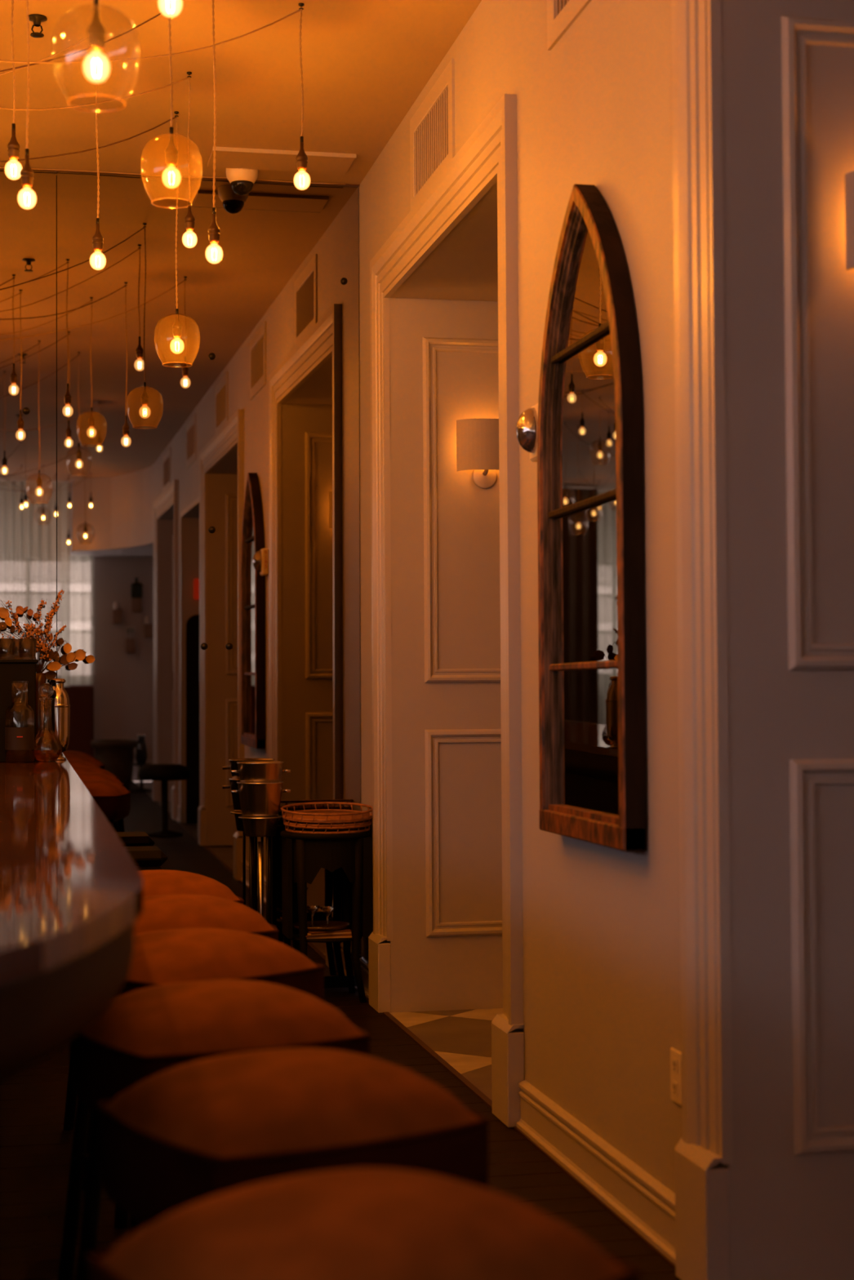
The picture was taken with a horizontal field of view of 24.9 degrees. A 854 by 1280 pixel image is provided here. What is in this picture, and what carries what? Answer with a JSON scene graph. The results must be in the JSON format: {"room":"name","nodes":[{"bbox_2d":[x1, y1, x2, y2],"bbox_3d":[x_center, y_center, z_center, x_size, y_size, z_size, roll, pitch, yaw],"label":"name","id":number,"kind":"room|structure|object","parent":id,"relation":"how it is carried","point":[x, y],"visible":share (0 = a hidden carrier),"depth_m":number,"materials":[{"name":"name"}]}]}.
{"room":"restaurant","nodes":[
{"label":"restaurant","id":0,"kind":"room"},
{"bbox_2d":[56,174,356,988],"bbox_3d":[-3.944,-0.259,8.492,7.372,4.000,0.100,0,-2,-12],"label":"wall","id":1,"kind":"structure","parent":0,"point":[329,981],"depth_m":8.96,"materials":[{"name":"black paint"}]},
{"bbox_2d":[0,168,56,684],"bbox_3d":[-2.384,-0.286,8.701,1.410,3.727,0.042,0,-2,-12],"label":"mirror","id":2,"kind":"object","parent":1,"relation":"attached to","point":[28,233],"visible":0.56,"depth_m":8.84,"materials":[{"name":"silver mirror"}]},
{"bbox_2d":[22,407,30,414],"bbox_3d":[-1.827,-1.045,8.825,0.033,0.033,0.015,0,-2,-12],"label":"mirror clip","id":3,"kind":"object","parent":2,"relation":"attached to","point":[26,411],"visible":1,"depth_m":8.82,"materials":[{"name":"black metal"}]},
{"bbox_2d":[0,0,481,186],"bbox_3d":[-2.246,-2.466,0.474,7.400,0.156,16.610,0,-2,-12],"label":"ceiling","id":4,"kind":"structure","parent":0,"point":[365,63],"depth_m":7.57,"materials":[{"name":"paint"}]},
{"bbox_2d":[4,0,19,177],"bbox_3d":[-2.054,-1.878,6.131,1.539,0.705,0.060,0,-2,-22],"label":"pendant","id":5,"kind":"object","parent":4,"relation":"hanging from","point":[13,146],"visible":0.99,"depth_m":6.40,"materials":[{"name":"gold metal"}]},
{"bbox_2d":[7,128,19,159],"bbox_3d":[-1.368,-1.641,6.405,0.041,0.096,0.040,0,-2,-12],"label":"socket","id":6,"kind":"object","parent":5,"relation":"attached to","point":[13,146],"depth_m":6.39,"materials":[{"name":"gold metal"}]},
{"bbox_2d":[17,0,34,208],"bbox_3d":[-1.977,-1.781,5.878,1.559,0.915,0.060,0,-2,-7],"label":"pendant","id":7,"kind":"object","parent":4,"relation":"hanging from","point":[27,174],"visible":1,"depth_m":5.96,"materials":[{"name":"gold metal"}]},
{"bbox_2d":[20,155,34,186],"bbox_3d":[-1.231,-1.444,5.958,0.041,0.096,0.040,0,-2,-12],"label":"socket","id":8,"kind":"object","parent":7,"relation":"attached to","point":[27,174],"depth_m":5.94,"materials":[{"name":"gold metal"}]},
{"bbox_2d":[28,13,47,37],"bbox_3d":[-1.385,-2.181,6.877,0.072,0.066,0.072,0,-2,-12],"label":"sprinkler","id":9,"kind":"object","parent":4,"relation":"attached to","point":[37,19],"visible":0.98,"depth_m":6.87,"materials":[{"name":"black metal"}]},
{"bbox_2d":[37,36,87,61],"bbox_3d":[-1.307,-2.114,6.955,0.173,0.091,0.060,0,-2,-6],"label":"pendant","id":10,"kind":"object","parent":4,"relation":"hanging from","point":[86,37],"depth_m":6.95,"materials":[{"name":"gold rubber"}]},
{"bbox_2d":[44,47,88,61],"bbox_3d":[-1.206,-1.966,6.529,0.154,0.036,0.060,-1,-2,9],"label":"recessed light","id":11,"kind":"object","parent":4,"relation":"in","point":[83,50],"depth_m":6.53,"materials":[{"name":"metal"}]},
{"bbox_2d":[52,0,140,112],"bbox_3d":[-1.466,-1.734,3.578,2.107,1.143,0.188,1,-2,-38],"label":"globe pendant","id":12,"kind":"object","parent":4,"relation":"hanging from","point":[96,31],"visible":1,"depth_m":4.15,"materials":[{"name":"glass"}]},
{"bbox_2d":[86,4,106,51],"bbox_3d":[-0.711,-1.317,4.162,0.041,0.096,0.040,0,-2,-12],"label":"socket","id":13,"kind":"object","parent":12,"relation":"attached to","point":[96,32],"depth_m":4.15,"materials":[{"name":"gold metal"}]},
{"bbox_2d":[0,71,195,245],"bbox_3d":[-1.835,-1.874,6.671,2.514,0.685,0.060,1,-2,-42],"label":"pendant","id":14,"kind":"object","parent":4,"relation":"hanging from","point":[189,220],"visible":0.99,"depth_m":7.47,"materials":[{"name":"gold metal"}]},
{"bbox_2d":[184,204,195,230],"bbox_3d":[-0.917,-1.634,7.481,0.041,0.096,0.040,0,-2,-12],"label":"socket","id":15,"kind":"object","parent":14,"relation":"attached to","point":[189,220],"depth_m":7.47,"materials":[{"name":"gold metal"}]},
{"bbox_2d":[92,57,103,266],"bbox_3d":[-1.181,-1.711,6.957,0.038,0.754,0.060,0,-2,-6],"label":"pendant","id":16,"kind":"object","parent":4,"relation":"hanging from","point":[97,241],"depth_m":6.95,"materials":[{"name":"gold metal"}]},
{"bbox_2d":[92,223,103,250],"bbox_3d":[-1.182,-1.447,6.950,0.041,0.096,0.040,0,-2,-12],"label":"socket","id":17,"kind":"object","parent":16,"relation":"attached to","point":[97,239],"depth_m":6.94,"materials":[{"name":"gold metal"}]},
{"bbox_2d":[29,111,178,159],"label":"cord","id":18,"kind":"object","parent":4,"relation":"hanging from","point":[175,112],"depth_m":7.88,"materials":[{"name":"fabric"}]},
{"bbox_2d":[105,0,182,42],"bbox_3d":[-0.940,-2.065,6.489,0.266,0.125,0.060,-1,-2,9],"label":"wire","id":19,"kind":"object","parent":4,"relation":"hanging from","point":[180,1],"depth_m":6.49,"materials":[{"name":"gold metal"}]},
{"bbox_2d":[0,2,310,189],"bbox_3d":[-1.519,-1.904,6.214,2.476,0.655,0.060,0,-2,-26],"label":"pendant","id":20,"kind":"object","parent":4,"relation":"hanging from","point":[301,157],"visible":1,"depth_m":6.73,"materials":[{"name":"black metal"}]},
{"bbox_2d":[296,142,307,169],"bbox_3d":[-0.436,-1.687,6.745,0.041,0.096,0.040,0,-2,-12],"label":"socket","id":21,"kind":"object","parent":20,"relation":"attached to","point":[301,157],"depth_m":6.73,"materials":[{"name":"gold metal"}]},
{"bbox_2d":[166,0,174,17],"bbox_3d":[-1.425,-1.903,3.763,0.061,0.795,2.432,-2,-2,43],"label":"pendant","id":22,"kind":"object","parent":4,"relation":"hanging from","point":[173,1],"visible":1,"depth_m":4.61,"materials":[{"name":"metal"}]},
{"bbox_2d":[140,0,202,208],"bbox_3d":[-1.720,-1.780,5.900,2.069,0.918,0.188,0,-2,0],"label":"globe pendant","id":23,"kind":"object","parent":4,"relation":"hanging from","point":[171,151],"visible":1,"depth_m":5.89,"materials":[{"name":"orange glass"}]},
{"bbox_2d":[164,133,177,165],"bbox_3d":[-0.778,-1.493,5.891,0.041,0.096,0.040,0,-2,-12],"label":"socket","id":24,"kind":"object","parent":23,"relation":"attached to","point":[171,151],"depth_m":5.88,"materials":[{"name":"gold metal"}]},
{"bbox_2d":[172,152,182,351],"label":"globe pendant","id":25,"kind":"object","parent":4,"relation":"hanging from","point":[176,329],"depth_m":7.98,"materials":[{"name":"beige fabric"}]},
{"bbox_2d":[172,313,182,336],"bbox_3d":[-1.030,-1.298,7.979,0.041,0.096,0.040,0,-2,-12],"label":"socket","id":26,"kind":"object","parent":25,"relation":"attached to","point":[176,327],"depth_m":7.97,"materials":[{"name":"gold metal"}]},
{"bbox_2d":[0,166,359,186],"bbox_3d":[-1.724,-2.151,8.863,2.870,0.009,0.039,0,-2,-12],"label":"channel","id":27,"kind":"object","parent":4,"relation":"attached to","point":[1,167],"visible":0.88,"depth_m":8.97,"materials":[{"name":"brown"}]},
{"bbox_2d":[208,0,222,260],"bbox_3d":[-0.698,-1.689,6.441,0.044,0.867,0.060,-1,-2,9],"label":"pendant","id":28,"kind":"object","parent":4,"relation":"hanging from","point":[214,232],"depth_m":6.44,"materials":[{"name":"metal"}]},
{"bbox_2d":[208,213,220,243],"bbox_3d":[-0.708,-1.369,6.434,0.041,0.096,0.040,0,-2,-12],"label":"socket","id":29,"kind":"object","parent":28,"relation":"attached to","point":[214,231],"depth_m":6.42,"materials":[{"name":"gold metal"}]},
{"bbox_2d":[226,168,257,195],"bbox_3d":[-0.848,-2.101,8.879,0.148,0.120,0.149,0,-2,-12],"label":"security camera","id":30,"kind":"object","parent":4,"relation":"attached to","point":[242,180],"visible":1,"depth_m":8.84,"materials":[{"name":"beige plastic"}]},
{"bbox_2d":[207,146,355,173],"bbox_3d":[-0.657,-2.159,8.714,0.640,0.017,0.280,0,-2,-12],"label":"access panel","id":31,"kind":"object","parent":4,"relation":"attached to","point":[225,157],"visible":1,"depth_m":8.68,"materials":[{"name":"paint"}]},
{"bbox_2d":[0,987,680,1279],"bbox_3d":[-0.877,1.454,0.647,10.150,0.100,16.610,0,-2,-12],"label":"floor","id":32,"kind":"structure","parent":0,"point":[36,1150],"depth_m":5.80,"materials":[{"name":"brown wood"}]},
{"bbox_2d":[0,757,142,1084],"bbox_3d":[-1.402,0.982,5.113,1.047,1.100,7.296,0,-2,-12],"label":"countertop","id":33,"kind":"structure","parent":32,"relation":"on","point":[71,891],"depth_m":2.64,"materials":[{"name":"stone"}]},
{"bbox_2d":[0,659,38,762],"bbox_3d":[-1.880,0.307,8.403,0.375,0.440,0.280,0,-2,-12],"label":"black riser","id":34,"kind":"object","parent":33,"relation":"on","point":[10,669],"visible":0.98,"depth_m":8.29,"materials":[{"name":"black wood"}]},
{"bbox_2d":[0,638,15,658],"bbox_3d":[-1.827,0.038,8.406,0.080,0.088,0.080,0,-2,-12],"label":"tumbler","id":35,"kind":"object","parent":34,"relation":"on","point":[7,646],"visible":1,"depth_m":8.38,"materials":[{"name":"clear glass"}]},
{"bbox_2d":[11,639,25,659],"bbox_3d":[-1.801,0.041,8.524,0.080,0.088,0.080,0,-2,-12],"label":"tumbler","id":36,"kind":"object","parent":34,"relation":"on","point":[16,649],"visible":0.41,"depth_m":8.49,"materials":[{"name":"clear glass"}]},
{"bbox_2d":[17,638,36,658],"bbox_3d":[-1.739,0.038,8.425,0.080,0.088,0.080,0,-2,-12],"label":"tumbler","id":37,"kind":"object","parent":34,"relation":"on","point":[27,646],"visible":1,"depth_m":8.39,"materials":[{"name":"clear glass"}]},
{"bbox_2d":[4,680,34,762],"bbox_3d":[-1.732,0.347,8.233,0.122,0.344,0.124,0,-2,-12],"label":"glass carafe","id":38,"kind":"object","parent":33,"relation":"on","point":[20,716],"visible":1,"depth_m":8.19,"materials":[{"name":"clear glass"}]},
{"bbox_2d":[0,590,94,735],"bbox_3d":[-1.730,0.151,8.628,0.496,0.758,0.159,0,-2,-12],"label":"dried flowers","id":39,"kind":"object","parent":33,"relation":"on","point":[80,655],"visible":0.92,"depth_m":8.62,"materials":[{"name":"brown plant"}]},
{"bbox_2d":[34,683,62,761],"bbox_3d":[-1.640,0.354,8.334,0.134,0.335,0.134,0,-2,-12],"label":"glass decanter","id":40,"kind":"object","parent":33,"relation":"on","point":[47,746],"visible":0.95,"depth_m":8.31,"materials":[{"name":"clear glass"}]},
{"bbox_2d":[48,678,70,759],"bbox_3d":[-1.630,0.349,8.540,0.112,0.360,0.114,1,-2,-32],"label":"vase","id":41,"kind":"object","parent":33,"relation":"on","point":[60,706],"visible":0.59,"depth_m":8.50,"materials":[{"name":"silver metal"}]},
{"bbox_2d":[124,845,167,870],"bbox_3d":[-1.330,1.271,8.475,0.370,0.710,0.310,0,-2,-12],"label":"waste bin","id":42,"kind":"object","parent":32,"relation":"on","point":[151,857],"visible":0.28,"depth_m":8.37,"materials":[{"name":"black wood"}]},
{"bbox_2d":[62,869,244,1130],"bbox_3d":[-0.859,1.143,6.083,0.498,0.830,0.498,0,-2,-26],"label":"bar stool","id":43,"kind":"object","parent":32,"relation":"on","point":[157,882],"visible":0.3,"depth_m":5.99,"materials":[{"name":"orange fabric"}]},
{"bbox_2d":[138,869,240,900],"bbox_3d":[-0.861,0.771,6.094,0.484,0.086,0.484,0,-2,-26],"label":"cushion","id":44,"kind":"object","parent":43,"relation":"on","point":[157,882],"depth_m":5.97,"materials":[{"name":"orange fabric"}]},
{"bbox_2d":[81,893,279,1228],"bbox_3d":[-0.689,1.121,5.322,0.498,0.830,0.498,0,-2,-24],"label":"bar stool","id":45,"kind":"object","parent":32,"relation":"on","point":[160,912],"visible":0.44,"depth_m":5.19,"materials":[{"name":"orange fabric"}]},
{"bbox_2d":[133,893,274,934],"bbox_3d":[-0.691,0.749,5.333,0.484,0.086,0.484,0,-2,-24],"label":"cushion","id":46,"kind":"object","parent":45,"relation":"on","point":[160,912],"depth_m":5.19,"materials":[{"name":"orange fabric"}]},
{"bbox_2d":[262,933,278,941],"bbox_3d":[-0.690,0.857,5.330,0.490,0.137,0.490,0,-2,-24],"label":"cushion","id":47,"kind":"object","parent":45,"relation":"on","point":[273,936],"depth_m":5.21,"materials":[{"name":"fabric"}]},
{"bbox_2d":[57,927,324,1279],"bbox_3d":[-0.549,1.098,4.535,0.498,0.830,0.498,1,-2,-42],"label":"bar stool","id":48,"kind":"object","parent":32,"relation":"on","point":[169,956],"visible":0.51,"depth_m":4.44,"materials":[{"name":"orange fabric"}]},
{"bbox_2d":[115,969,324,1001],"bbox_3d":[-0.550,0.834,4.542,0.490,0.137,0.490,1,-2,-42],"label":"cushion","id":49,"kind":"object","parent":48,"relation":"on","point":[311,982],"depth_m":4.36,"materials":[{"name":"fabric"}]},
{"bbox_2d":[126,927,316,984],"bbox_3d":[-0.551,0.726,4.545,0.484,0.086,0.484,1,-2,-42],"label":"cushion","id":50,"kind":"object","parent":48,"relation":"on","point":[169,956],"depth_m":4.39,"materials":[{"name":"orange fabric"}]},
{"bbox_2d":[69,978,371,1279],"bbox_3d":[-0.401,1.073,3.687,0.498,0.830,0.498,1,-2,-28],"label":"bar stool","id":51,"kind":"object","parent":32,"relation":"on","point":[143,1033],"visible":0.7,"depth_m":3.55,"materials":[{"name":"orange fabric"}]},
{"bbox_2d":[69,1035,369,1114],"bbox_3d":[-0.403,0.810,3.694,0.490,0.137,0.490,1,-2,-28],"label":"cushion","id":52,"kind":"object","parent":51,"relation":"on","point":[102,1068],"depth_m":3.50,"materials":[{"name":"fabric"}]},
{"bbox_2d":[82,978,363,1056],"bbox_3d":[-0.404,0.701,3.697,0.484,0.086,0.484,1,-2,-28],"label":"cushion","id":53,"kind":"object","parent":51,"relation":"on","point":[224,1016],"depth_m":3.54,"materials":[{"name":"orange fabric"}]},
{"bbox_2d":[238,815,282,924],"bbox_3d":[-0.759,1.219,8.841,0.202,0.826,0.202,0,-2,-12],"label":"stand","id":54,"kind":"object","parent":32,"relation":"on","point":[260,844],"visible":0.45,"depth_m":8.84,"materials":[{"name":"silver metal"}]},
{"bbox_2d":[231,781,290,836],"bbox_3d":[-0.769,0.773,8.846,0.215,0.246,0.236,-2,-2,42],"label":"ice bucket","id":55,"kind":"object","parent":54,"relation":"on","point":[257,800],"visible":0.88,"depth_m":8.78,"materials":[{"name":"silver metal"}]},
{"bbox_2d":[231,761,290,782],"bbox_3d":[-0.769,0.682,8.849,0.215,0.246,0.236,-2,-2,42],"label":"ice bucket","id":56,"kind":"object","parent":55,"relation":"in","point":[249,771],"visible":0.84,"depth_m":8.78,"materials":[{"name":"silver metal"}]},
{"bbox_2d":[96,1047,490,1236],"bbox_3d":[-0.209,1.051,2.941,0.498,0.830,0.498,1,-2,-32],"label":"bar stool","id":57,"kind":"object","parent":32,"relation":"on","point":[181,1135],"visible":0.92,"depth_m":2.80,"materials":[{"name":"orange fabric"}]},
{"bbox_2d":[104,1047,479,1157],"bbox_3d":[-0.211,0.679,2.951,0.484,0.086,0.484,1,-2,-32],"label":"cushion","id":58,"kind":"object","parent":57,"relation":"on","point":[295,1102],"depth_m":2.80,"materials":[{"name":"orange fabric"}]},
{"bbox_2d":[98,1109,488,1226],"bbox_3d":[-0.210,0.788,2.948,0.490,0.137,0.490,1,-2,-32],"label":"frame","id":59,"kind":"object","parent":57,"relation":"on","point":[150,1169],"depth_m":2.77,"materials":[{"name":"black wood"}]},
{"bbox_2d":[280,830,372,1003],"bbox_3d":[-0.462,1.251,8.801,0.404,0.763,0.424,0,-2,-12],"label":"console table","id":60,"kind":"object","parent":32,"relation":"on","point":[350,855],"visible":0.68,"depth_m":8.68,"materials":[{"name":"black wood"}]},
{"bbox_2d":[289,931,362,942],"bbox_3d":[-0.461,1.348,8.798,0.340,0.013,0.340,0,-2,-12],"label":"shelf","id":61,"kind":"object","parent":60,"relation":"attached to","point":[295,936],"depth_m":8.67,"materials":[{"name":"black wood"}]},
{"bbox_2d":[284,819,370,834],"bbox_3d":[-0.452,0.843,8.804,0.397,0.045,0.397,0,0,-8],"label":"rattan tray","id":62,"kind":"object","parent":60,"relation":"on","point":[296,830],"visible":0.66,"depth_m":8.67,"materials":[{"name":"brown wicker"}]},
{"bbox_2d":[282,809,372,829],"bbox_3d":[-0.452,0.816,8.803,0.413,0.065,0.412,0,-2,5],"label":"rattan tray","id":63,"kind":"object","parent":62,"relation":"on","point":[369,824],"visible":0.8,"depth_m":8.65,"materials":[{"name":"brown wicker"}]},
{"bbox_2d":[280,801,372,823],"bbox_3d":[-0.452,0.785,8.803,0.425,0.074,0.424,0,-2,3],"label":"rattan tray","id":64,"kind":"object","parent":63,"relation":"on","point":[320,815],"visible":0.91,"depth_m":8.77,"materials":[{"name":"brown wicker"}]},
{"bbox_2d":[306,935,351,938],"bbox_3d":[-0.461,1.336,8.747,0.220,0.008,0.160,0,-2,-12],"label":"magazine","id":65,"kind":"object","parent":60,"relation":"on","point":[346,936],"visible":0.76,"depth_m":8.67,"materials":[{"name":"beige paper"}]},
{"bbox_2d":[306,933,351,937],"bbox_3d":[-0.461,1.327,8.747,0.210,0.008,0.160,0,-2,-15],"label":"magazine","id":66,"kind":"object","parent":65,"relation":"on","point":[339,935],"visible":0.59,"depth_m":8.67,"materials":[{"name":"brown paper"}]},
{"bbox_2d":[306,931,351,935],"bbox_3d":[-0.460,1.319,8.745,0.200,0.008,0.160,0,-2,-19],"label":"magazine","id":67,"kind":"object","parent":66,"relation":"on","point":[348,932],"visible":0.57,"depth_m":8.67,"materials":[{"name":"beige paper"}]},
{"bbox_2d":[306,928,351,933],"bbox_3d":[-0.460,1.310,8.744,0.190,0.008,0.160,0,-2,-22],"label":"magazine","id":68,"kind":"object","parent":67,"relation":"on","point":[343,930],"visible":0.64,"depth_m":8.68,"materials":[{"name":"brown paper"}]},
{"bbox_2d":[292,920,350,930],"bbox_3d":[-0.482,1.296,8.775,0.266,0.016,0.266,0,-2,-12],"label":"serving tray","id":69,"kind":"object","parent":68,"relation":"on","point":[317,925],"visible":0.89,"depth_m":8.80,"materials":[{"name":"brown"}]},
{"bbox_2d":[306,905,319,927],"bbox_3d":[-0.516,1.247,8.708,0.072,0.099,0.071,0,-2,-12],"label":"coupe glass","id":70,"kind":"object","parent":69,"relation":"on","point":[312,909],"visible":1,"depth_m":8.70,"materials":[{"name":"clear glass"}]},
{"bbox_2d":[319,906,335,929],"bbox_3d":[-0.445,1.246,8.661,0.072,0.099,0.071,0,-2,-12],"label":"coupe glass","id":71,"kind":"object","parent":69,"relation":"on","point":[326,910],"visible":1,"depth_m":8.65,"materials":[{"name":"clear glass"}]},
{"bbox_2d":[85,1167,640,1279],"bbox_3d":[-0.074,1.028,2.152,0.498,0.830,0.498,1,-2,-39],"label":"bar stool","id":72,"kind":"object","parent":32,"relation":"on","point":[358,1223],"visible":1,"depth_m":2.08,"materials":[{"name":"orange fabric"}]},
{"bbox_2d":[88,1264,637,1279],"bbox_3d":[-0.075,0.765,2.160,0.490,0.137,0.490,1,-2,-39],"label":"cushion","id":73,"kind":"object","parent":72,"relation":"on","point":[95,1272],"depth_m":2.11,"materials":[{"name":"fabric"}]},
{"bbox_2d":[358,0,853,1279],"bbox_3d":[2.400,-0.498,3.100,2.828,3.900,13.050,0,-2,-12],"label":"wall","id":74,"kind":"structure","parent":0,"point":[601,924],"depth_m":5.00,"materials":[{"name":"paint"}]},
{"bbox_2d":[57,172,360,976],"bbox_3d":[-1.004,-0.286,8.996,1.404,3.727,0.042,0,-2,-12],"label":"mirror","id":75,"kind":"object","parent":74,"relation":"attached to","point":[257,442],"visible":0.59,"depth_m":9.00,"materials":[{"name":"black mirror"}]},
{"bbox_2d":[200,642,208,649],"bbox_3d":[-1.032,0.029,8.972,0.033,0.033,0.015,0,-2,-12],"label":"mirror clip","id":76,"kind":"object","parent":75,"relation":"attached to","point":[204,646],"visible":1,"depth_m":8.97,"materials":[{"name":"black metal"}]},
{"bbox_2d":[208,352,215,359],"bbox_3d":[-1.000,-1.321,9.007,0.033,0.033,0.015,0,-2,-12],"label":"mirror clip","id":77,"kind":"object","parent":75,"relation":"attached to","point":[211,356],"visible":1,"depth_m":9.00,"materials":[{"name":"black metal"}]},
{"bbox_2d":[208,526,215,533],"bbox_3d":[-0.998,-0.512,8.991,0.033,0.033,0.015,0,-2,-12],"label":"mirror clip","id":78,"kind":"object","parent":75,"relation":"attached to","point":[211,529],"visible":1,"depth_m":8.99,"materials":[{"name":"black metal"}]},
{"bbox_2d":[225,642,232,649],"bbox_3d":[-0.919,0.029,8.997,0.033,0.033,0.015,0,-2,-12],"label":"mirror clip","id":79,"kind":"object","parent":75,"relation":"attached to","point":[228,646],"visible":1,"depth_m":8.99,"materials":[{"name":"black metal"}]},
{"bbox_2d":[340,277,347,284],"bbox_3d":[-0.391,-1.697,9.145,0.033,0.033,0.015,0,-2,-12],"label":"mirror clip","id":80,"kind":"object","parent":75,"relation":"attached to","point":[344,281],"visible":1,"depth_m":9.14,"materials":[{"name":"black metal"}]},
{"bbox_2d":[356,956,368,998],"bbox_3d":[-0.267,1.555,8.848,0.030,0.150,0.460,0,-2,-12],"label":"baseboard","id":81,"kind":"structure","parent":74,"relation":"attached to","point":[364,963],"depth_m":8.91,"materials":[{"name":"grey paint"}]},
{"bbox_2d":[409,58,454,209],"bbox_3d":[0.019,-1.939,7.543,0.014,0.403,0.788,0,-2,-12],"label":"air vent","id":82,"kind":"object","parent":74,"relation":"in","point":[432,126],"visible":0.97,"depth_m":7.50,"materials":[{"name":"white metal"}]},
{"bbox_2d":[368,93,524,1128],"bbox_3d":[0.022,-0.072,7.433,0.066,3.320,2.514,0,-2,-12],"label":"trim","id":83,"kind":"structure","parent":74,"relation":"attached to","point":[488,157],"depth_m":6.48,"materials":[{"name":"grey paint"}]},
{"bbox_2d":[422,337,500,682],"bbox_3d":[0.344,-0.573,8.554,0.730,1.520,0.026,0,-2,-12],"label":"trim","id":84,"kind":"structure","parent":74,"relation":"attached to","point":[433,673],"depth_m":8.49,"materials":[{"name":"grey paint"}]},
{"bbox_2d":[424,728,502,937],"bbox_3d":[0.352,0.843,8.514,0.730,0.903,0.026,0,-2,-12],"label":"trim","id":85,"kind":"structure","parent":74,"relation":"attached to","point":[434,928],"depth_m":8.45,"materials":[{"name":"grey paint"}]},
{"bbox_2d":[456,417,498,488],"bbox_3d":[0.264,-0.818,8.498,0.260,0.296,0.110,0,-2,-12],"label":"wall sconce","id":86,"kind":"object","parent":74,"relation":"attached to","point":[477,438],"visible":0.84,"depth_m":8.45,"materials":[{"name":"beige fabric"}]},
{"bbox_2d":[354,986,675,1271],"bbox_3d":[1.005,1.500,2.748,0.024,0.104,13.050,0,-2,-12],"label":"trim","id":87,"kind":"structure","parent":74,"relation":"attached to","point":[445,1064],"depth_m":6.49,"materials":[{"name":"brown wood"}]},
{"bbox_2d":[515,403,537,462],"bbox_3d":[0.319,-0.632,5.884,0.100,0.170,0.118,0,-2,-12],"label":"fire alarm strobe","id":88,"kind":"object","parent":74,"relation":"attached to","point":[526,424],"visible":0.63,"depth_m":5.85,"materials":[{"name":"silver plastic"}]},
{"bbox_2d":[546,0,591,50],"bbox_3d":[0.452,-2.000,5.479,0.014,0.403,0.800,0,-2,-12],"label":"air vent","id":89,"kind":"object","parent":74,"relation":"in","point":[561,14],"visible":1,"depth_m":5.74,"materials":[{"name":"white metal"}]},
{"bbox_2d":[537,183,647,851],"bbox_3d":[0.442,-0.360,5.370,0.063,1.822,0.824,0,-2,-12],"label":"arched mirror","id":90,"kind":"object","parent":74,"relation":"attached to","point":[591,560],"visible":1,"depth_m":5.30,"materials":[{"name":"brown wood"}]},
{"bbox_2d":[554,220,618,817],"bbox_3d":[0.446,-0.354,5.370,0.001,1.692,0.704,0,-2,-12],"label":"mirror glass","id":91,"kind":"object","parent":90,"relation":"attached to","point":[586,571],"depth_m":5.38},
{"bbox_2d":[515,1080,675,1264],"bbox_3d":[0.462,1.453,5.375,0.030,0.150,1.600,0,-2,-12],"label":"baseboard","id":92,"kind":"structure","parent":74,"relation":"attached to","point":[647,1206],"depth_m":5.28,"materials":[{"name":"grey paint"}]},
{"bbox_2d":[670,1047,681,1106],"bbox_3d":[0.609,1.066,4.722,0.011,0.128,0.084,0,-2,-12],"label":"power outlet","id":93,"kind":"object","parent":74,"relation":"attached to","point":[675,1055],"visible":0.92,"depth_m":4.72,"materials":[{"name":"beige plastic"}]},
{"bbox_2d":[671,1057,677,1073],"bbox_3d":[0.605,1.038,4.722,0.003,0.034,0.036,0,-2,-12],"label":"socket","id":94,"kind":"object","parent":93,"relation":"attached to","point":[674,1060],"depth_m":4.72,"materials":[{"name":"white plastic"}]},
{"bbox_2d":[672,1080,678,1096],"bbox_3d":[0.606,1.094,4.721,0.003,0.034,0.036,0,-2,-12],"label":"socket","id":95,"kind":"object","parent":93,"relation":"attached to","point":[675,1082],"depth_m":4.71,"materials":[{"name":"white plastic"}]},
{"bbox_2d":[671,0,733,1279],"bbox_3d":[0.903,-0.195,3.236,0.066,3.320,2.854,0,-2,-12],"label":"trim","id":96,"kind":"structure","parent":74,"relation":"attached to","point":[706,1142],"depth_m":4.49,"materials":[{"name":"grey paint"}]},
{"bbox_2d":[781,15,853,670],"bbox_3d":[1.186,-0.690,4.543,0.730,1.520,0.026,0,-2,-12],"label":"trim","id":97,"kind":"structure","parent":74,"relation":"attached to","point":[797,32],"depth_m":4.47,"materials":[{"name":"grey paint"}]},
{"bbox_2d":[789,758,853,1155],"bbox_3d":[1.195,0.726,4.504,0.730,0.903,0.026,0,-2,-12],"label":"trim","id":98,"kind":"structure","parent":74,"relation":"attached to","point":[809,1138],"depth_m":4.43,"materials":[{"name":"grey paint"}]},
{"bbox_2d":[844,170,853,270],"bbox_3d":[1.105,-0.935,4.487,0.260,0.296,0.110,0,-2,-12],"label":"wall sconce","id":99,"kind":"object","parent":74,"relation":"attached to","point":[849,176],"visible":1,"depth_m":4.48,"materials":[{"name":"beige"}]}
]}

